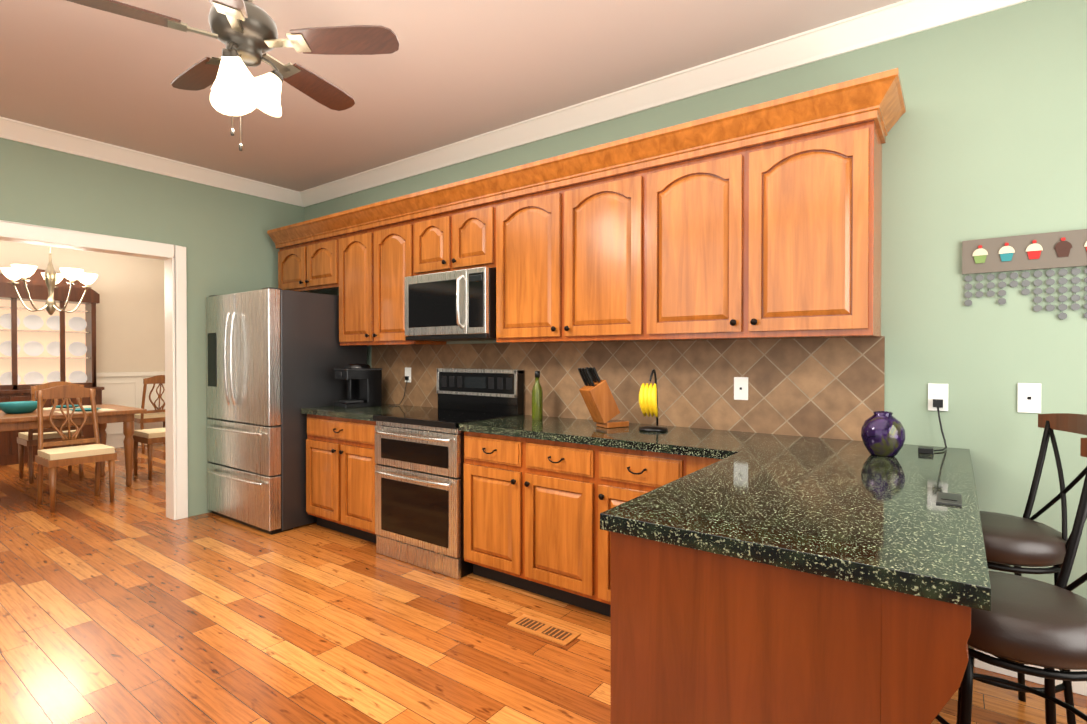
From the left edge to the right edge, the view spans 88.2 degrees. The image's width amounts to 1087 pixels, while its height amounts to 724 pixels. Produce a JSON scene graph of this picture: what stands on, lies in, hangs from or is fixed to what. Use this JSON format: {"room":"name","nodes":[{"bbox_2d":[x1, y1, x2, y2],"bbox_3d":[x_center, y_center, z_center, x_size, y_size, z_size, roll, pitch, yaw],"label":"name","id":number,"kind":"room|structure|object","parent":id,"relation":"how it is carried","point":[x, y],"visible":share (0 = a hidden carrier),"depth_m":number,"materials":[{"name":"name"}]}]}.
{"room":"kitchen","nodes":[
{"label":"kitchen","id":0,"kind":"room"},
{"bbox_2d":[0,241,164,372],"bbox_3d":[-7.019,-0.181,6.877,0.120,2.840,5.420,0,1,36],"label":"wall","id":1,"kind":"structure","parent":0,"point":[130,321],"depth_m":8.05,"materials":[{"name":"beige paint"}]},
{"bbox_2d":[0,240,158,259],"bbox_3d":[-6.974,-1.560,6.756,0.080,0.080,5.300,0,1,36],"label":"crown molding","id":2,"kind":"structure","parent":1,"relation":"attached to","point":[0,240],"depth_m":7.63,"materials":[{"name":"white wood"}]},
{"bbox_2d":[106,439,156,447],"bbox_3d":[-7.000,1.183,6.802,0.016,0.115,5.300,0,1,36],"label":"baseboard","id":3,"kind":"structure","parent":1,"relation":"attached to","point":[113,443],"depth_m":8.01,"materials":[{"name":"white"}]},
{"bbox_2d":[0,138,303,516],"bbox_3d":[-3.315,-0.153,4.082,0.120,2.840,5.300,0,1,36],"label":"wall","id":4,"kind":"structure","parent":0,"point":[222,236],"depth_m":4.54,"materials":[{"name":"green paint"}]},
{"bbox_2d":[0,220,187,519],"bbox_3d":[-3.690,0.177,3.576,0.167,2.198,2.505,0,1,36],"label":"door frame","id":5,"kind":"structure","parent":4,"relation":"attached to","point":[173,257],"depth_m":4.47,"materials":[{"name":"white wood"}]},
{"bbox_2d":[0,116,299,203],"bbox_3d":[-3.558,-1.515,3.546,0.105,0.105,4.170,0,1,36],"label":"crown molding","id":6,"kind":"structure","parent":4,"relation":"attached to","point":[10,129],"depth_m":4.21,"materials":[{"name":"white wood"}]},
{"bbox_2d":[0,0,902,191],"bbox_3d":[-2.578,-1.599,3.601,11.140,0.060,5.420,0,1,36],"label":"ceiling","id":7,"kind":"structure","parent":0,"point":[448,72],"depth_m":2.97,"materials":[{"name":"paint"}]},
{"bbox_2d":[1,246,97,314],"bbox_3d":[-4.683,-1.015,5.357,0.708,1.139,0.686,0,1,36],"label":"chandelier","id":8,"kind":"object","parent":7,"relation":"hanging from","point":[51,276],"visible":1,"depth_m":5.28,"materials":[{"name":"silver metal"}]},
{"bbox_2d":[66,0,398,150],"bbox_3d":[-1.208,-1.185,2.234,1.134,0.739,1.172,0,1,36],"label":"ceiling fan light","id":9,"kind":"object","parent":7,"relation":"hanging from","point":[245,32],"visible":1,"depth_m":2.18,"materials":[{"name":"brown wood"}]},
{"bbox_2d":[0,443,1086,723],"bbox_3d":[-2.578,1.296,3.630,11.140,0.050,5.420,0,1,36],"label":"floor","id":10,"kind":"structure","parent":0,"point":[132,605],"depth_m":2.66,"materials":[{"name":"brown wood"}]},
{"bbox_2d":[17,381,83,483],"bbox_3d":[-5.305,0.727,6.049,0.514,1.049,0.470,0,1,36],"label":"dining chair","id":11,"kind":"object","parent":10,"relation":"on","point":[29,439],"visible":0.42,"depth_m":5.91,"materials":[{"name":"brown wood"}]},
{"bbox_2d":[0,269,103,465],"bbox_3d":[-6.434,0.037,7.119,0.493,2.400,1.260,0,1,36],"label":"china hutch","id":12,"kind":"object","parent":10,"relation":"on","point":[43,346],"visible":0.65,"depth_m":7.22,"materials":[{"name":"brown wood"}]},
{"bbox_2d":[0,404,146,486],"bbox_3d":[-4.935,0.868,5.282,1.040,0.775,1.720,0,1,36],"label":"dining table","id":13,"kind":"object","parent":10,"relation":"on","point":[125,415],"visible":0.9,"depth_m":5.46,"materials":[{"name":"brown wood"}]},
{"bbox_2d":[0,401,48,413],"bbox_3d":[-4.935,0.429,5.278,0.295,0.100,0.295,0,1,24],"label":"bowl","id":14,"kind":"object","parent":13,"relation":"on","point":[17,407],"depth_m":5.19,"materials":[{"name":"teal ceramic"}]},
{"bbox_2d":[49,405,88,409],"bbox_3d":[-4.928,0.462,5.794,0.300,0.024,0.420,0,1,36],"label":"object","id":15,"kind":"object","parent":13,"relation":"on","point":[58,406],"depth_m":5.80,"materials":[{"name":"beige"}]},
{"bbox_2d":[51,406,115,413],"bbox_3d":[-4.444,0.465,5.439,0.300,0.024,0.420,0,1,36],"label":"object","id":16,"kind":"object","parent":13,"relation":"on","point":[88,408],"depth_m":5.47,"materials":[{"name":"beige"}]},
{"bbox_2d":[35,385,116,512],"bbox_3d":[-4.181,0.737,5.000,0.514,1.049,0.470,0,1,36],"label":"dining chair","id":17,"kind":"object","parent":10,"relation":"on","point":[52,459],"visible":1,"depth_m":5.00,"materials":[{"name":"brown wood"}]},
{"bbox_2d":[132,428,164,479],"bbox_3d":[-4.214,0.725,6.261,0.470,1.049,0.514,0,1,36],"label":"dining chair","id":18,"kind":"object","parent":10,"relation":"on","point":[149,437],"visible":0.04,"depth_m":6.02,"materials":[{"name":"brown wood"}]},
{"bbox_2d":[134,375,164,450],"bbox_3d":[-5.583,0.707,8.052,0.514,1.049,0.470,0,1,36],"label":"dining chair","id":19,"kind":"object","parent":10,"relation":"on","point":[155,415],"visible":0.65,"depth_m":7.87,"materials":[{"name":"brown wood"}]},
{"bbox_2d":[206,287,366,534],"bbox_3d":[-2.167,0.355,4.677,1.008,1.812,0.911,0,1,36],"label":"refrigerator","id":20,"kind":"object","parent":10,"relation":"on","point":[275,357],"visible":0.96,"depth_m":4.27,"materials":[{"name":"silver metal"}]},
{"bbox_2d":[306,416,376,542],"bbox_3d":[-1.276,0.828,4.256,0.892,0.876,0.621,0,1,36],"label":"base cabinet","id":21,"kind":"object","parent":10,"relation":"on","point":[341,504],"depth_m":4.03,"materials":[{"name":"brown wood"}]},
{"bbox_2d":[301,404,437,423],"bbox_3d":[-1.286,0.370,4.243,0.896,0.040,0.643,0,1,36],"label":"countertop","id":22,"kind":"structure","parent":21,"relation":"on","point":[363,413],"depth_m":4.07,"materials":[{"name":"stone"}]},
{"bbox_2d":[334,363,381,408],"bbox_3d":[-1.466,0.179,4.396,0.263,0.337,0.303,1,1,44],"label":"coffee maker","id":23,"kind":"object","parent":22,"relation":"on","point":[364,385],"visible":1,"depth_m":4.35,"materials":[{"name":"black plastic"}]},
{"bbox_2d":[373,368,523,578],"bbox_3d":[-0.642,0.661,3.715,0.763,1.219,0.691,0,1,36],"label":"range","id":24,"kind":"object","parent":10,"relation":"on","point":[419,490],"visible":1,"depth_m":3.52,"materials":[{"name":"silver metal"}]},
{"bbox_2d":[464,500,596,612],"bbox_3d":[0.076,0.838,3.263,0.894,0.876,0.621,0,1,36],"label":"base cabinet","id":25,"kind":"object","parent":10,"relation":"on","point":[547,558],"depth_m":2.99,"materials":[{"name":"brown wood"}]},
{"bbox_2d":[507,614,580,645],"bbox_3d":[0.000,1.277,2.679,0.340,0.007,0.130,0,1,36],"label":"floor vent","id":26,"kind":"object","parent":10,"relation":"in","point":[546,630],"visible":1,"depth_m":2.67,"materials":[{"name":"brown wood"}]},
{"bbox_2d":[597,532,728,655],"bbox_3d":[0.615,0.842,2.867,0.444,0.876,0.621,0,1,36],"label":"base cabinet","id":27,"kind":"object","parent":10,"relation":"on","point":[726,577],"depth_m":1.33,"materials":[{"name":"brown wood"}]},
{"bbox_2d":[306,416,990,611],"bbox_3d":[0.322,0.389,2.364,2.380,0.040,1.768,0,1,36],"label":"countertop","id":28,"kind":"structure","parent":27,"relation":"on","point":[827,508],"depth_m":1.76,"materials":[{"name":"stone"}]},
{"bbox_2d":[532,371,542,419],"bbox_3d":[-0.038,0.206,3.478,0.068,0.302,0.068,0,1,36],"label":"oil bottle","id":29,"kind":"object","parent":28,"relation":"on","point":[537,402],"visible":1,"depth_m":3.45,"materials":[{"name":"green glass"}]},
{"bbox_2d":[578,367,628,427],"bbox_3d":[0.329,0.194,3.102,0.281,0.332,0.110,0,1,-29],"label":"knife block","id":30,"kind":"object","parent":28,"relation":"on","point":[599,400],"visible":1,"depth_m":3.05,"materials":[{"name":"brown wood"}]},
{"bbox_2d":[639,369,667,431],"bbox_3d":[0.575,0.200,2.962,0.150,0.324,0.175,0,1,36],"label":"stand","id":31,"kind":"object","parent":28,"relation":"on","point":[648,398],"visible":1,"depth_m":2.91,"materials":[{"name":"black plastic"}]},
{"bbox_2d":[861,411,905,456],"bbox_3d":[1.342,0.283,2.217,0.152,0.172,0.152,0,1,36],"label":"vase","id":32,"kind":"object","parent":28,"relation":"on","point":[882,433],"visible":1,"depth_m":2.17,"materials":[{"name":"purple ceramic"}]},
{"bbox_2d":[936,492,961,506],"bbox_3d":[1.109,0.373,1.533,0.055,0.006,0.140,0,1,36],"label":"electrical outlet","id":33,"kind":"object","parent":28,"relation":"on","point":[953,499],"visible":0.96,"depth_m":1.52,"materials":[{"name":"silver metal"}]},
{"bbox_2d":[935,438,1086,723],"bbox_3d":[1.231,0.741,1.412,0.512,1.106,0.487,0,1,36],"label":"bar stool","id":34,"kind":"object","parent":10,"relation":"on","point":[1027,621],"visible":0.62,"depth_m":1.30,"materials":[{"name":"black leather"}]},
{"bbox_2d":[956,413,1086,723],"bbox_3d":[1.677,0.735,2.018,0.528,1.106,0.506,0,1,36],"label":"bar stool","id":35,"kind":"object","parent":10,"relation":"on","point":[1025,540],"visible":0.5,"depth_m":1.89,"materials":[{"name":"black leather"}]},
{"bbox_2d":[304,0,1086,648],"bbox_3d":[0.317,-0.148,3.536,6.380,2.840,0.120,0,1,36],"label":"wall","id":36,"kind":"structure","parent":0,"point":[986,136],"depth_m":2.36,"materials":[{"name":"green paint"}]},
{"bbox_2d":[397,367,410,404],"label":"outlet plates","id":37,"kind":"object","parent":36,"relation":"attached to","point":[407,370],"depth_m":4.46,"materials":[{"name":"white plastic"}]},
{"bbox_2d":[267,68,905,345],"bbox_3d":[-0.416,-0.637,3.734,4.730,1.025,0.418,0,1,36],"label":"upper cabinet","id":38,"kind":"object","parent":36,"relation":"attached to","point":[761,221],"visible":0.98,"depth_m":2.84,"materials":[{"name":"brown wood"}]},
{"bbox_2d":[405,267,495,340],"bbox_3d":[-0.558,-0.371,3.819,0.756,0.440,0.452,0,1,36],"label":"microwave","id":39,"kind":"object","parent":38,"relation":"attached to","point":[458,305],"visible":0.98,"depth_m":3.63,"materials":[{"name":"silver metal"}]},
{"bbox_2d":[371,336,884,440],"bbox_3d":[0.048,0.123,3.654,3.730,0.505,0.010,0,1,36],"label":"backsplash","id":40,"kind":"structure","parent":36,"relation":"attached to","point":[831,388],"depth_m":3.06,"materials":[{"name":"tile"}]},
{"bbox_2d":[292,0,1029,206],"bbox_3d":[0.251,-1.514,3.433,6.380,0.105,0.105,0,1,36],"label":"crown molding","id":41,"kind":"structure","parent":36,"relation":"attached to","point":[868,28],"depth_m":3.01,"materials":[{"name":"white wood"}]},
{"bbox_2d":[734,377,747,399],"label":"outlet plates","id":42,"kind":"object","parent":36,"relation":"attached to","point":[740,383],"depth_m":2.92,"materials":[{"name":"white plastic"}]},
{"bbox_2d":[918,383,947,453],"label":"outlet plates","id":43,"kind":"object","parent":36,"relation":"attached to","point":[937,393],"depth_m":2.42,"materials":[{"name":"white plastic"}]},
{"bbox_2d":[962,229,1086,319],"bbox_3d":[1.956,-0.321,2.240,0.455,0.378,0.023,0,1,36],"label":"board","id":44,"kind":"object","parent":36,"relation":"attached to","point":[1059,249],"visible":1,"depth_m":2.24,"materials":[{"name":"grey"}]},
{"bbox_2d":[1017,383,1040,412],"label":"outlet plates","id":45,"kind":"object","parent":36,"relation":"attached to","point":[1029,398],"depth_m":2.25,"materials":[{"name":"white plastic"}]},
{"bbox_2d":[974,648,1086,695],"bbox_3d":[2.331,1.230,1.985,1.280,0.115,0.014,0,1,36],"label":"baseboard","id":46,"kind":"structure","parent":36,"relation":"attached to","point":[1078,687],"depth_m":2.25,"materials":[{"name":"white wood"}]},
{"bbox_3d":[-4.169,-0.126,1.348,11.260,2.840,0.120,0,1,36],"label":"wall","id":47,"kind":"structure","parent":0,"visible":0},
{"bbox_2d":[96,371,164,440],"bbox_3d":[-6.985,0.643,6.776,0.036,0.965,5.283,0,1,36],"label":"trim","id":48,"kind":"structure","parent":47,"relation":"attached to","point":[123,388],"depth_m":8.07,"materials":[{"name":"white wood"}]}
]}

